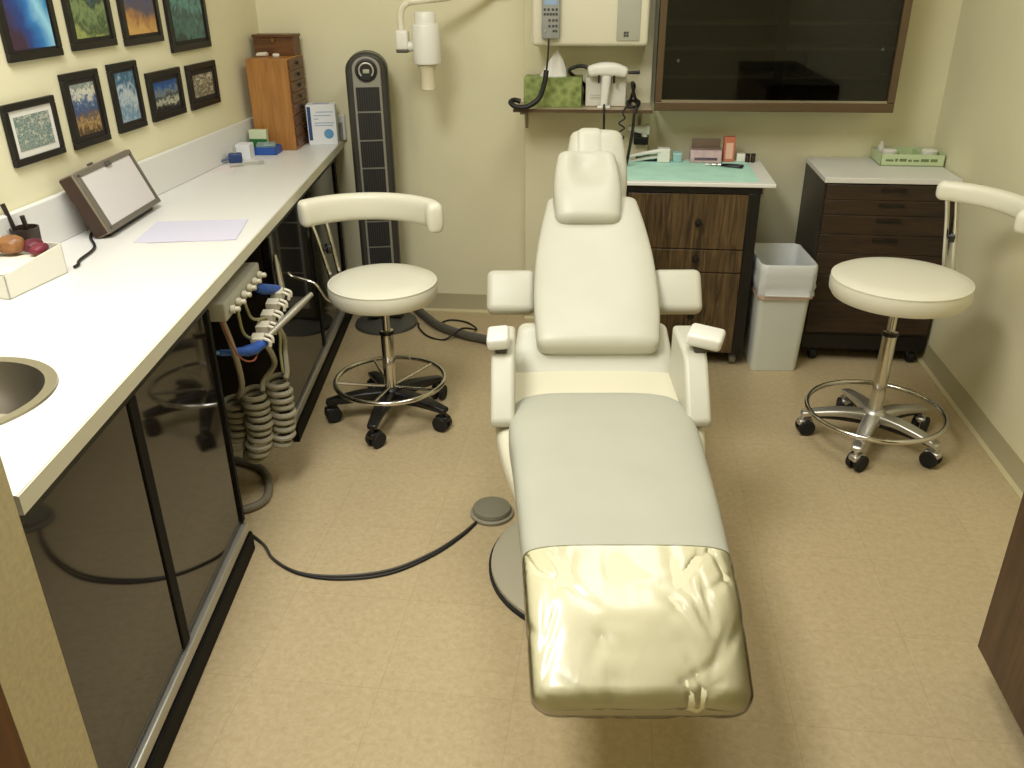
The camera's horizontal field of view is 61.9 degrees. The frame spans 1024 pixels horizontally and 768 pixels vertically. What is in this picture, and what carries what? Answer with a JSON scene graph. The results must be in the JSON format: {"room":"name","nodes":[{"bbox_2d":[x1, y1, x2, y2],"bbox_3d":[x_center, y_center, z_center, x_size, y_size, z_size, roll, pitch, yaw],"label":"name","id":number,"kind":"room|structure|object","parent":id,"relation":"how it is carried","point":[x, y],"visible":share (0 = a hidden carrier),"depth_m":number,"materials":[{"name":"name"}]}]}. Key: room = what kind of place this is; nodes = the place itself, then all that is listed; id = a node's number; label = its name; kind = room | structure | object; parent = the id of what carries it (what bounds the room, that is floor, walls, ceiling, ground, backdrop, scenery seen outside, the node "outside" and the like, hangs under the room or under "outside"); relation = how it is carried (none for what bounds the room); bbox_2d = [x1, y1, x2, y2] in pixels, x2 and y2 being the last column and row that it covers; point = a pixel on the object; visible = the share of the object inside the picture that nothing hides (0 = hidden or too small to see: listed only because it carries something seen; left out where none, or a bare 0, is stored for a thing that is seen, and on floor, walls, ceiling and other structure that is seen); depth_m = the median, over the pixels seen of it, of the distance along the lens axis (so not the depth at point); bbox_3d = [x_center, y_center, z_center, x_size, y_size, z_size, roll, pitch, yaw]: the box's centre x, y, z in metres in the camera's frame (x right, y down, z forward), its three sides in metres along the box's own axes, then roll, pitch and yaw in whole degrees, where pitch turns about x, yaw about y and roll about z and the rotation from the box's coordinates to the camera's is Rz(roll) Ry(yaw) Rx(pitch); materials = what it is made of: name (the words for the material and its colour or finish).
{"room":"dental exam room","nodes":[
{"label":"dental exam room","id":0,"kind":"room"},
{"bbox_2d":[0,456,97,767],"bbox_3d":[-1.047,0.306,1.224,0.723,1.300,0.121,3,26,6],"label":"wall","id":1,"kind":"structure","parent":0,"point":[42,725],"depth_m":1.22,"materials":[{"name":"beige paint"}]},
{"bbox_2d":[0,0,258,214],"bbox_3d":[-1.411,-0.482,1.366,0.100,2.600,5.115,3,26,6],"label":"wall","id":2,"kind":"structure","parent":0,"point":[232,23],"depth_m":2.66,"materials":[{"name":"beige paint"}]},
{"bbox_2d":[0,235,24,253],"bbox_3d":[-1.188,-0.333,2.030,0.060,0.046,0.054,3,26,6],"label":"fruit","id":3,"kind":"object","parent":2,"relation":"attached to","point":[9,244],"depth_m":2.01,"materials":[{"name":"orange food"}]},
{"bbox_2d":[0,0,63,62],"bbox_3d":[-1.240,-0.959,2.174,0.012,0.248,0.225,3,26,6],"label":"picture frame","id":4,"kind":"object","parent":2,"relation":"attached to","point":[29,30],"visible":1,"depth_m":2.19,"materials":[{"name":"black"}]},
{"bbox_2d":[1,0,54,50],"bbox_3d":[-1.238,-0.959,2.174,0.001,0.196,0.173,3,26,6],"label":"photograph","id":5,"kind":"object","parent":4,"relation":"attached to","point":[29,24],"depth_m":2.19},
{"bbox_2d":[0,95,66,167],"bbox_3d":[-1.247,-0.661,2.229,0.012,0.152,0.213,3,26,6],"label":"picture frame","id":6,"kind":"object","parent":2,"relation":"attached to","point":[32,127],"visible":1,"depth_m":2.22,"materials":[{"name":"black wood"}]},
{"bbox_2d":[13,110,54,151],"bbox_3d":[-1.245,-0.661,2.228,0.001,0.084,0.145,3,26,6],"label":"photograph","id":7,"kind":"object","parent":6,"relation":"attached to","point":[33,130],"depth_m":2.23},
{"bbox_2d":[24,238,42,251],"bbox_3d":[-1.148,-0.334,2.050,0.041,0.031,0.053,3,26,6],"label":"fruit","id":8,"kind":"object","parent":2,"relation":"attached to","point":[28,243],"depth_m":2.03,"materials":[{"name":"red food"}]},
{"bbox_2d":[28,243,48,254],"bbox_3d":[-1.124,-0.324,2.034,0.033,0.025,0.052,3,26,6],"label":"fruit","id":9,"kind":"object","parent":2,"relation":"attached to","point":[37,248],"depth_m":2.02,"materials":[{"name":"red food"}]},
{"bbox_2d":[57,68,111,149],"bbox_3d":[-1.217,-0.787,2.439,0.012,0.201,0.179,3,26,6],"label":"picture frame","id":10,"kind":"object","parent":2,"relation":"attached to","point":[81,91],"visible":1,"depth_m":2.43,"materials":[{"name":"black wood"}]},
{"bbox_2d":[69,81,102,136],"bbox_3d":[-1.216,-0.786,2.439,0.001,0.137,0.115,3,26,6],"label":"photograph","id":11,"kind":"object","parent":10,"relation":"attached to","point":[84,96],"depth_m":2.44},
{"bbox_2d":[61,0,117,50],"bbox_3d":[-1.206,-1.082,2.420,0.012,0.243,0.225,3,26,6],"label":"picture frame","id":12,"kind":"object","parent":2,"relation":"attached to","point":[89,23],"visible":1,"depth_m":2.43,"materials":[{"name":"black"}]},
{"bbox_2d":[69,0,109,38],"bbox_3d":[-1.204,-1.082,2.420,0.001,0.183,0.165,3,26,6],"label":"photograph","id":13,"kind":"object","parent":12,"relation":"attached to","point":[90,19],"depth_m":2.44},
{"bbox_2d":[105,60,147,133],"bbox_3d":[-1.190,-0.889,2.641,0.012,0.199,0.161,3,26,6],"label":"picture frame","id":14,"kind":"object","parent":2,"relation":"attached to","point":[123,77],"visible":1,"depth_m":2.63,"materials":[{"name":"black wood"}]},
{"bbox_2d":[114,70,140,122],"bbox_3d":[-1.188,-0.889,2.641,0.001,0.143,0.105,3,26,6],"label":"photograph","id":15,"kind":"object","parent":14,"relation":"attached to","point":[126,83],"depth_m":2.64},
{"bbox_2d":[0,116,253,252],"bbox_3d":[-1.222,-0.513,2.457,0.020,0.122,2.888,3,26,6],"label":"backsplash","id":16,"kind":"structure","parent":2,"relation":"attached to","point":[58,220],"depth_m":2.83,"materials":[{"name":"white laminate"}]},
{"bbox_2d":[116,0,164,46],"bbox_3d":[-1.172,-1.200,2.672,0.012,0.251,0.235,3,26,6],"label":"picture frame","id":17,"kind":"object","parent":2,"relation":"attached to","point":[140,20],"visible":1,"depth_m":2.69,"materials":[{"name":"black"}]},
{"bbox_2d":[123,0,157,34],"bbox_3d":[-1.170,-1.200,2.672,0.001,0.191,0.175,3,26,6],"label":"photograph","id":18,"kind":"object","parent":17,"relation":"attached to","point":[141,16],"depth_m":2.69},
{"bbox_2d":[144,67,186,122],"bbox_3d":[-1.160,-0.974,2.867,0.012,0.152,0.225,3,26,6],"label":"picture frame","id":19,"kind":"object","parent":2,"relation":"attached to","point":[164,87],"visible":1,"depth_m":2.86,"materials":[{"name":"black wood"}]},
{"bbox_2d":[153,78,179,109],"bbox_3d":[-1.158,-0.974,2.867,0.001,0.084,0.157,3,26,6],"label":"photograph","id":20,"kind":"object","parent":19,"relation":"attached to","point":[166,91],"depth_m":2.87},
{"bbox_2d":[162,0,211,52],"bbox_3d":[-1.134,-1.317,2.962,0.012,0.294,0.295,3,26,6],"label":"picture frame","id":21,"kind":"object","parent":2,"relation":"attached to","point":[187,24],"visible":1,"depth_m":2.97,"materials":[{"name":"black"}]},
{"bbox_2d":[169,0,205,41],"bbox_3d":[-1.132,-1.317,2.962,0.001,0.226,0.227,3,26,6],"label":"photograph","id":22,"kind":"object","parent":21,"relation":"attached to","point":[188,17],"depth_m":2.98},
{"bbox_2d":[184,60,220,110],"bbox_3d":[-1.126,-1.092,3.116,0.012,0.151,0.230,3,26,6],"label":"picture frame","id":23,"kind":"object","parent":2,"relation":"attached to","point":[201,78],"visible":1,"depth_m":3.10,"materials":[{"name":"black wood"}]},
{"bbox_2d":[192,72,214,97],"bbox_3d":[-1.125,-1.092,3.116,0.001,0.075,0.154,3,26,6],"label":"photograph","id":24,"kind":"object","parent":23,"relation":"attached to","point":[203,83],"depth_m":3.12},
{"bbox_2d":[163,312,1023,767],"bbox_3d":[0.033,0.780,1.783,2.986,0.060,5.115,3,26,6],"label":"floor","id":25,"kind":"structure","parent":0,"point":[866,595],"depth_m":2.19,"materials":[{"name":"plastic"}]},
{"bbox_2d":[19,305,254,767],"bbox_3d":[-1.061,0.330,1.800,0.695,0.755,0.937,-1,26,-1],"label":"base cabinet","id":26,"kind":"object","parent":25,"relation":"on","point":[142,547],"visible":0.73,"depth_m":1.71,"materials":[{"name":"brown wood"}]},
{"bbox_2d":[0,140,343,514],"bbox_3d":[-1.073,-0.446,2.493,0.712,0.033,2.861,-1,26,-1],"label":"countertop","id":27,"kind":"structure","parent":26,"relation":"on","point":[102,325],"depth_m":1.90,"materials":[{"name":"white laminate"}]},
{"bbox_2d":[9,224,41,240],"bbox_3d":[-1.224,-0.353,2.162,0.068,0.090,0.068,3,26,6],"label":"cup","id":28,"kind":"object","parent":27,"relation":"on","point":[34,230],"visible":0.39,"depth_m":2.13,"materials":[{"name":"black"}]},
{"bbox_2d":[0,203,17,230],"bbox_3d":[-1.247,-0.382,2.146,0.039,0.146,0.012,-3,26,-5],"label":"brush","id":29,"kind":"object","parent":28,"relation":"in","point":[3,206],"visible":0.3,"depth_m":2.12,"materials":[{"name":"black"}]},
{"bbox_2d":[19,215,28,229],"bbox_3d":[-1.217,-0.369,2.155,0.012,0.115,0.022,23,34,39],"label":"brush","id":30,"kind":"object","parent":28,"relation":"in","point":[22,217],"visible":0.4,"depth_m":2.13,"materials":[{"name":"black plastic"}]},
{"bbox_2d":[0,357,58,424],"bbox_3d":[-0.976,0.085,1.507,0.348,0.138,0.348,3,26,6],"label":"sink","id":31,"kind":"object","parent":27,"relation":"in","point":[25,383],"visible":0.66,"depth_m":1.61,"materials":[{"name":"silver metal"}]},
{"bbox_2d":[0,242,67,299],"bbox_3d":[-1.199,-0.272,2.013,0.180,0.075,0.196,5,26,11],"label":"carton","id":32,"kind":"object","parent":27,"relation":"on","point":[21,273],"visible":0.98,"depth_m":1.99,"materials":[{"name":"beige cardboard"}]},
{"bbox_2d":[59,149,160,268],"bbox_3d":[-1.148,-0.503,2.366,0.138,0.180,0.620,0,26,1],"label":"box","id":33,"kind":"object","parent":27,"relation":"on","point":[111,193],"visible":1,"depth_m":2.42,"materials":[{"name":"brown plastic"}]},
{"bbox_2d":[133,222,224,242],"bbox_3d":[-0.916,-0.435,2.428,0.252,0.001,0.216,-2,26,-2],"label":"paper sheet","id":34,"kind":"object","parent":27,"relation":"on","point":[145,237],"visible":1,"depth_m":2.40,"materials":[{"name":"grey paper"}]},
{"bbox_2d":[147,219,247,242],"bbox_3d":[-0.887,-0.438,2.431,0.237,0.001,0.223,-3,26,-5],"label":"paper sheet","id":35,"kind":"object","parent":34,"relation":"on","point":[198,230],"visible":1,"depth_m":2.42,"materials":[{"name":"grey paper"}]},
{"bbox_2d":[207,166,238,172],"bbox_3d":[-1.067,-0.802,3.188,0.090,0.001,0.130,3,26,6],"label":"paper slip","id":36,"kind":"object","parent":27,"relation":"on","point":[221,168],"visible":0.93,"depth_m":3.18,"materials":[{"name":"white paper"}]},
{"bbox_2d":[221,147,242,162],"bbox_3d":[-1.092,-0.874,3.274,0.117,0.056,0.046,-17,30,-31],"label":"dispenser","id":37,"kind":"object","parent":27,"relation":"on","point":[235,157],"visible":0.91,"depth_m":3.28,"materials":[{"name":"blue plastic"}]},
{"bbox_2d":[235,142,254,158],"bbox_3d":[-1.055,-0.922,3.375,0.056,0.055,0.060,0,26,1],"label":"carton","id":38,"kind":"object","parent":27,"relation":"on","point":[246,148],"visible":0.78,"depth_m":3.35,"materials":[{"name":"white cardboard"}]},
{"bbox_2d":[230,160,263,166],"bbox_3d":[-1.006,-0.835,3.240,0.130,0.012,0.016,-15,29,-27],"label":"mixing tip","id":39,"kind":"object","parent":27,"relation":"on","point":[261,161],"visible":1,"depth_m":3.24,"materials":[{"name":"beige plastic"}]},
{"bbox_2d":[207,255,312,463],"bbox_3d":[-0.749,-0.069,2.484,0.255,0.641,0.543,7,27,16],"label":"dental instrument unit","id":40,"kind":"object","parent":27,"relation":"attached to","point":[228,301],"visible":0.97,"depth_m":2.52,"materials":[{"name":"beige plastic"}]},
{"bbox_2d":[254,144,281,154],"bbox_3d":[-1.004,-0.949,3.456,0.125,0.030,0.080,1,26,3],"label":"tray","id":41,"kind":"object","parent":27,"relation":"on","point":[261,150],"visible":0.52,"depth_m":3.42,"materials":[{"name":"blue plastic"}]},
{"bbox_2d":[248,129,268,146],"bbox_3d":[-1.024,-0.988,3.462,0.071,0.085,0.028,1,26,3],"label":"carton","id":42,"kind":"object","parent":41,"relation":"in","point":[255,135],"visible":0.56,"depth_m":3.44,"materials":[{"name":"green"}]},
{"bbox_2d":[256,142,275,147],"bbox_3d":[-0.988,-0.952,3.437,0.075,0.041,0.040,-2,26,-4],"label":"packet","id":43,"kind":"object","parent":41,"relation":"in","point":[259,144],"visible":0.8,"depth_m":3.42,"materials":[{"name":"green plastic"}]},
{"bbox_2d":[245,54,308,149],"bbox_3d":[-0.958,-1.173,3.548,0.182,0.353,0.240,0,26,2],"label":"chest","id":44,"kind":"object","parent":27,"relation":"on","point":[277,90],"visible":0.89,"depth_m":3.45,"materials":[{"name":"brown wood"}]},
{"bbox_2d":[256,52,268,56],"bbox_3d":[-1.012,-1.336,3.459,0.042,0.018,0.043,3,26,6],"label":"roll","id":45,"kind":"object","parent":44,"relation":"on","point":[259,54],"visible":1,"depth_m":3.44,"materials":[{"name":"beige"}]},
{"bbox_2d":[251,33,300,55],"bbox_3d":[-0.967,-1.398,3.515,0.176,0.080,0.088,3,26,6],"label":"wooden box","id":46,"kind":"object","parent":44,"relation":"on","point":[285,44],"visible":0.93,"depth_m":3.48,"materials":[{"name":"brown wood"}]},
{"bbox_2d":[305,102,339,144],"bbox_3d":[-0.802,-1.103,3.618,0.120,0.164,0.073,-3,26,-4],"label":"brochure","id":47,"kind":"object","parent":27,"relation":"on","point":[322,120],"visible":1,"depth_m":3.59,"materials":[{"name":"white paper"}]},
{"bbox_2d":[234,456,272,513],"bbox_3d":[-0.898,0.310,2.672,0.344,0.025,0.340,3,26,6],"label":"hose","id":48,"kind":"object","parent":25,"relation":"on","point":[260,468],"visible":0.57,"depth_m":2.64,"materials":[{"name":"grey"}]},
{"bbox_2d":[211,157,352,441],"bbox_3d":[-0.982,-0.409,3.323,0.484,0.755,1.250,-1,26,-1],"label":"base cabinet","id":49,"kind":"object","parent":25,"relation":"on","point":[315,334],"visible":0.42,"depth_m":3.01,"materials":[{"name":"brown wood"}]},
{"bbox_2d":[287,192,451,447],"bbox_3d":[-0.473,-0.221,2.911,0.536,0.768,0.458,3,26,6],"label":"stool","id":50,"kind":"object","parent":25,"relation":"on","point":[384,290],"visible":1,"depth_m":2.90,"materials":[{"name":"white leather"}]},
{"bbox_2d":[253,496,513,580],"bbox_3d":[-0.462,0.430,2.407,0.946,0.034,0.349,-2,26,-2],"label":"foot pedal","id":51,"kind":"object","parent":25,"relation":"on","point":[492,510],"visible":0.88,"depth_m":2.42,"materials":[{"name":"beige"}]},
{"bbox_2d":[345,50,477,340],"bbox_3d":[-0.446,-0.777,3.605,0.566,1.168,0.284,9,27,19],"label":"tower fan","id":52,"kind":"object","parent":25,"relation":"on","point":[366,71],"visible":0.82,"depth_m":3.52,"materials":[{"name":"black plastic"}]},
{"bbox_2d":[414,308,486,343],"bbox_3d":[0.021,-0.036,3.327,0.300,0.065,1.777,-11,28,-20],"label":"hose","id":53,"kind":"object","parent":25,"relation":"on","point":[476,337],"visible":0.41,"depth_m":3.76,"materials":[{"name":"grey plastic"}]},
{"bbox_2d":[486,128,753,718],"bbox_3d":[0.237,0.012,2.142,0.635,1.007,1.755,0,26,1],"label":"dental chair","id":54,"kind":"object","parent":25,"relation":"on","point":[615,559],"visible":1,"depth_m":1.87,"materials":[{"name":"beige leather"}]},
{"bbox_2d":[553,151,621,223],"bbox_3d":[0.227,-0.583,2.583,0.206,0.216,0.221,0,26,1],"label":"cushion","id":55,"kind":"object","parent":54,"relation":"on","point":[587,187],"depth_m":2.53,"materials":[{"name":"beige leather"}]},
{"bbox_2d":[567,130,626,196],"bbox_3d":[0.264,-0.666,2.674,0.192,0.240,0.193,0,26,1],"label":"cushion","id":56,"kind":"object","parent":54,"relation":"on","point":[589,152],"depth_m":2.64,"materials":[{"name":"beige leather"}]},
{"bbox_2d":[626,158,775,362],"bbox_3d":[0.708,-0.498,3.487,0.568,0.742,0.450,3,26,6],"label":"base cabinet","id":57,"kind":"object","parent":25,"relation":"on","point":[709,228],"visible":0.57,"depth_m":3.24,"materials":[{"name":"brown wood"}]},
{"bbox_2d":[627,160,759,181],"bbox_3d":[0.685,-0.832,3.325,0.495,0.001,0.375,3,26,6],"label":"paper cover","id":58,"kind":"object","parent":57,"relation":"on","point":[638,170],"visible":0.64,"depth_m":3.29,"materials":[{"name":"green paper"}]},
{"bbox_2d":[629,147,669,162],"bbox_3d":[0.558,-0.928,3.467,0.163,0.061,0.059,3,26,6],"label":"holder","id":59,"kind":"object","parent":58,"relation":"on","point":[661,154],"visible":0.99,"depth_m":3.45,"materials":[{"name":"white plastic"}]},
{"bbox_2d":[672,151,681,162],"bbox_3d":[0.670,-0.922,3.465,0.036,0.038,0.042,3,26,6],"label":"box","id":60,"kind":"object","parent":58,"relation":"on","point":[677,155],"visible":1,"depth_m":3.45,"materials":[{"name":"teal"}]},
{"bbox_2d":[689,138,721,162],"bbox_3d":[0.783,-0.943,3.453,0.124,0.085,0.076,3,26,6],"label":"box","id":61,"kind":"object","parent":58,"relation":"on","point":[702,150],"visible":0.98,"depth_m":3.44,"materials":[{"name":"cardboard"}]},
{"bbox_2d":[705,163,743,167],"bbox_3d":[0.838,-0.865,3.372,0.149,0.012,0.041,9,27,19],"label":"pliers","id":62,"kind":"object","parent":58,"relation":"on","point":[715,164],"visible":1,"depth_m":3.36,"materials":[{"name":"silver metal"}]},
{"bbox_2d":[736,153,745,161],"bbox_3d":[0.926,-0.919,3.460,0.034,0.032,0.030,3,26,6],"label":"cube","id":63,"kind":"object","parent":58,"relation":"on","point":[740,157],"visible":1,"depth_m":3.45,"materials":[{"name":"white plastic"}]},
{"bbox_2d":[722,136,735,161],"bbox_3d":[0.876,-0.950,3.451,0.044,0.098,0.033,1,26,2],"label":"box","id":64,"kind":"object","parent":57,"relation":"on","point":[729,142],"visible":1,"depth_m":3.44,"materials":[{"name":"orange cardboard"}]},
{"bbox_2d":[745,153,749,162],"bbox_3d":[0.952,-0.913,3.448,0.019,0.035,0.019,3,26,6],"label":"jar","id":65,"kind":"object","parent":57,"relation":"on","point":[747,158],"depth_m":3.44,"materials":[{"name":"brown glass"}]},
{"bbox_2d":[750,153,755,162],"bbox_3d":[0.972,-0.912,3.446,0.019,0.035,0.019,3,26,6],"label":"jar","id":66,"kind":"object","parent":57,"relation":"on","point":[753,155],"depth_m":3.44,"materials":[{"name":"black plastic"}]},
{"bbox_2d":[742,243,817,370],"bbox_3d":[1.048,-0.302,3.406,0.220,0.452,0.308,1,26,3],"label":"trash can","id":67,"kind":"object","parent":25,"relation":"on","point":[784,275],"visible":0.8,"depth_m":3.31,"materials":[{"name":"white plastic"}]},
{"bbox_2d":[795,157,962,361],"bbox_3d":[1.434,-0.503,3.479,0.488,0.746,0.409,3,26,6],"label":"chest","id":68,"kind":"object","parent":25,"relation":"on","point":[851,208],"visible":0.56,"depth_m":3.26,"materials":[{"name":"brown wood"}]},
{"bbox_2d":[870,146,945,166],"bbox_3d":[1.571,-0.905,3.398,0.236,0.045,0.166,3,26,7],"label":"tray","id":69,"kind":"object","parent":68,"relation":"on","point":[906,156],"visible":0.96,"depth_m":3.33,"materials":[{"name":"green plastic"}]},
{"bbox_2d":[877,141,884,151],"bbox_3d":[1.488,-0.946,3.444,0.028,0.067,0.028,3,26,6],"label":"bottle","id":70,"kind":"object","parent":69,"relation":"in","point":[881,146],"visible":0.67,"depth_m":3.43,"materials":[{"name":"white plastic"}]},
{"bbox_2d":[881,148,897,153],"bbox_3d":[1.494,-0.907,3.384,0.060,0.050,0.060,3,26,6],"label":"dish","id":71,"kind":"object","parent":69,"relation":"in","point":[885,150],"visible":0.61,"depth_m":3.36,"materials":[{"name":"white plastic"}]},
{"bbox_2d":[921,148,937,154],"bbox_3d":[1.647,-0.904,3.374,0.060,0.050,0.060,3,26,6],"label":"dish","id":72,"kind":"object","parent":69,"relation":"in","point":[926,151],"visible":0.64,"depth_m":3.35,"materials":[{"name":"white plastic"}]},
{"bbox_2d":[795,180,1023,471],"bbox_3d":[1.225,-0.186,2.698,0.514,0.861,0.505,3,26,6],"label":"stool","id":73,"kind":"object","parent":25,"relation":"on","point":[895,288],"visible":1,"depth_m":2.67,"materials":[{"name":"white leather"}]},
{"bbox_2d":[978,492,1023,734],"bbox_3d":[1.145,0.605,1.102,0.437,0.830,1.460,3,26,6],"label":"base cabinet","id":74,"kind":"object","parent":25,"relation":"on","point":[1001,642],"visible":1,"depth_m":1.77,"materials":[{"name":"brown wood"}]},
{"bbox_2d":[255,0,962,294],"bbox_3d":[0.326,-1.505,3.442,2.786,2.600,0.100,3,26,6],"label":"wall","id":75,"kind":"structure","parent":0,"point":[459,144],"depth_m":3.58,"materials":[{"name":"beige paint"}]},
{"bbox_2d":[337,114,346,139],"bbox_3d":[-0.879,-1.121,3.723,0.317,0.105,0.020,3,26,6],"label":"backsplash","id":76,"kind":"structure","parent":75,"relation":"attached to","point":[341,118],"depth_m":3.70,"materials":[{"name":"white laminate"}]},
{"bbox_2d":[395,0,449,90],"bbox_3d":[-0.206,-1.408,3.322,0.511,0.480,0.139,-14,29,-26],"label":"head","id":77,"kind":"object","parent":75,"relation":"attached to","point":[425,43],"visible":1,"depth_m":3.24},
{"bbox_2d":[412,293,524,315],"bbox_3d":[-0.323,-0.380,4.010,0.780,0.092,0.018,3,26,6],"label":"baseboard","id":78,"kind":"structure","parent":75,"relation":"attached to","point":[443,302],"depth_m":4.00,"materials":[{"name":"beige plastic"}]},
{"bbox_2d":[524,313,533,320],"bbox_3d":[0.314,-0.327,3.888,0.515,0.092,0.018,3,26,6],"label":"trim","id":79,"kind":"structure","parent":75,"relation":"attached to","point":[531,316],"depth_m":3.93,"materials":[{"name":"beige plastic"}]},
{"bbox_2d":[513,102,652,127],"bbox_3d":[0.285,-1.060,3.423,0.539,0.107,0.218,3,26,6],"label":"wall shelf","id":80,"kind":"object","parent":75,"relation":"attached to","point":[644,107],"visible":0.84,"depth_m":3.32,"materials":[{"name":"beige laminate"}]},
{"bbox_2d":[524,50,582,107],"bbox_3d":[0.165,-1.208,3.372,0.226,0.208,0.110,3,26,6],"label":"tissue box","id":81,"kind":"object","parent":80,"relation":"on","point":[562,89],"visible":0.91,"depth_m":3.34,"materials":[{"name":"green cardboard"}]},
{"bbox_2d":[568,62,639,129],"bbox_3d":[0.354,-1.046,3.380,0.258,0.430,0.143,18,32,34],"label":"light","id":82,"kind":"object","parent":80,"relation":"on","point":[606,71],"visible":0.91,"depth_m":3.28,"materials":[{"name":"white plastic"}]},
{"bbox_2d":[585,75,626,105],"bbox_3d":[0.373,-1.163,3.388,0.158,0.108,0.081,3,26,6],"label":"device box","id":83,"kind":"object","parent":80,"relation":"on","point":[617,93],"visible":0.84,"depth_m":3.35,"materials":[{"name":"white plastic"}]},
{"bbox_2d":[618,106,626,138],"bbox_3d":[0.440,-0.962,3.350,0.026,0.239,0.077,13,29,26],"label":"cord","id":84,"kind":"object","parent":80,"relation":"hanging from","point":[619,122],"visible":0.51,"depth_m":3.29,"materials":[{"name":"black plastic"}]},
{"bbox_2d":[626,81,640,164],"bbox_3d":[0.475,-1.033,3.378,0.058,0.323,0.198,3,26,6],"label":"cable bundle","id":85,"kind":"object","parent":80,"relation":"hanging from","point":[635,100],"visible":0.97,"depth_m":3.30,"materials":[{"name":"black"}]},
{"bbox_2d":[524,0,655,273],"bbox_3d":[0.307,-1.471,3.374,0.515,2.600,0.055,3,26,6],"label":"wall panel","id":86,"kind":"object","parent":75,"relation":"attached to","point":[547,135],"depth_m":3.53,"materials":[{"name":"beige paint"}]},
{"bbox_2d":[532,0,649,45],"bbox_3d":[0.303,-1.478,3.235,0.443,0.360,0.185,3,26,6],"label":"control box","id":87,"kind":"object","parent":75,"relation":"attached to","point":[582,22],"visible":1,"depth_m":3.20,"materials":[{"name":"beige plastic"}]},
{"bbox_2d":[508,0,559,109],"bbox_3d":[0.081,-1.263,3.239,0.196,0.424,0.070,3,26,6],"label":"handset","id":88,"kind":"object","parent":87,"relation":"hanging from","point":[550,9],"visible":1,"depth_m":3.21,"materials":[{"name":"grey plastic"}]},
{"bbox_2d":[628,124,649,144],"bbox_3d":[0.517,-1.021,3.489,0.088,0.086,0.076,3,26,6],"label":"holder","id":89,"kind":"object","parent":75,"relation":"attached to","point":[641,135],"visible":0.98,"depth_m":3.46,"materials":[{"name":"black plastic"}]},
{"bbox_2d":[654,0,912,112],"bbox_3d":[1.007,-1.364,3.241,0.893,0.608,0.214,3,26,6],"label":"display case","id":90,"kind":"object","parent":75,"relation":"attached to","point":[835,56],"visible":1,"depth_m":3.20,"materials":[{"name":"black glass"}]},
{"bbox_2d":[926,0,1023,461],"bbox_3d":[1.454,-0.351,1.040,0.100,2.600,5.115,3,26,6],"label":"wall","id":91,"kind":"structure","parent":0,"point":[980,130],"depth_m":2.92,"materials":[{"name":"beige paint"}]},
{"bbox_2d":[914,341,1023,501],"bbox_3d":[1.406,0.774,1.594,0.018,0.092,4.915,3,26,6],"label":"baseboard","id":92,"kind":"structure","parent":91,"relation":"attached to","point":[1010,466],"depth_m":2.93,"materials":[{"name":"beige plastic"}]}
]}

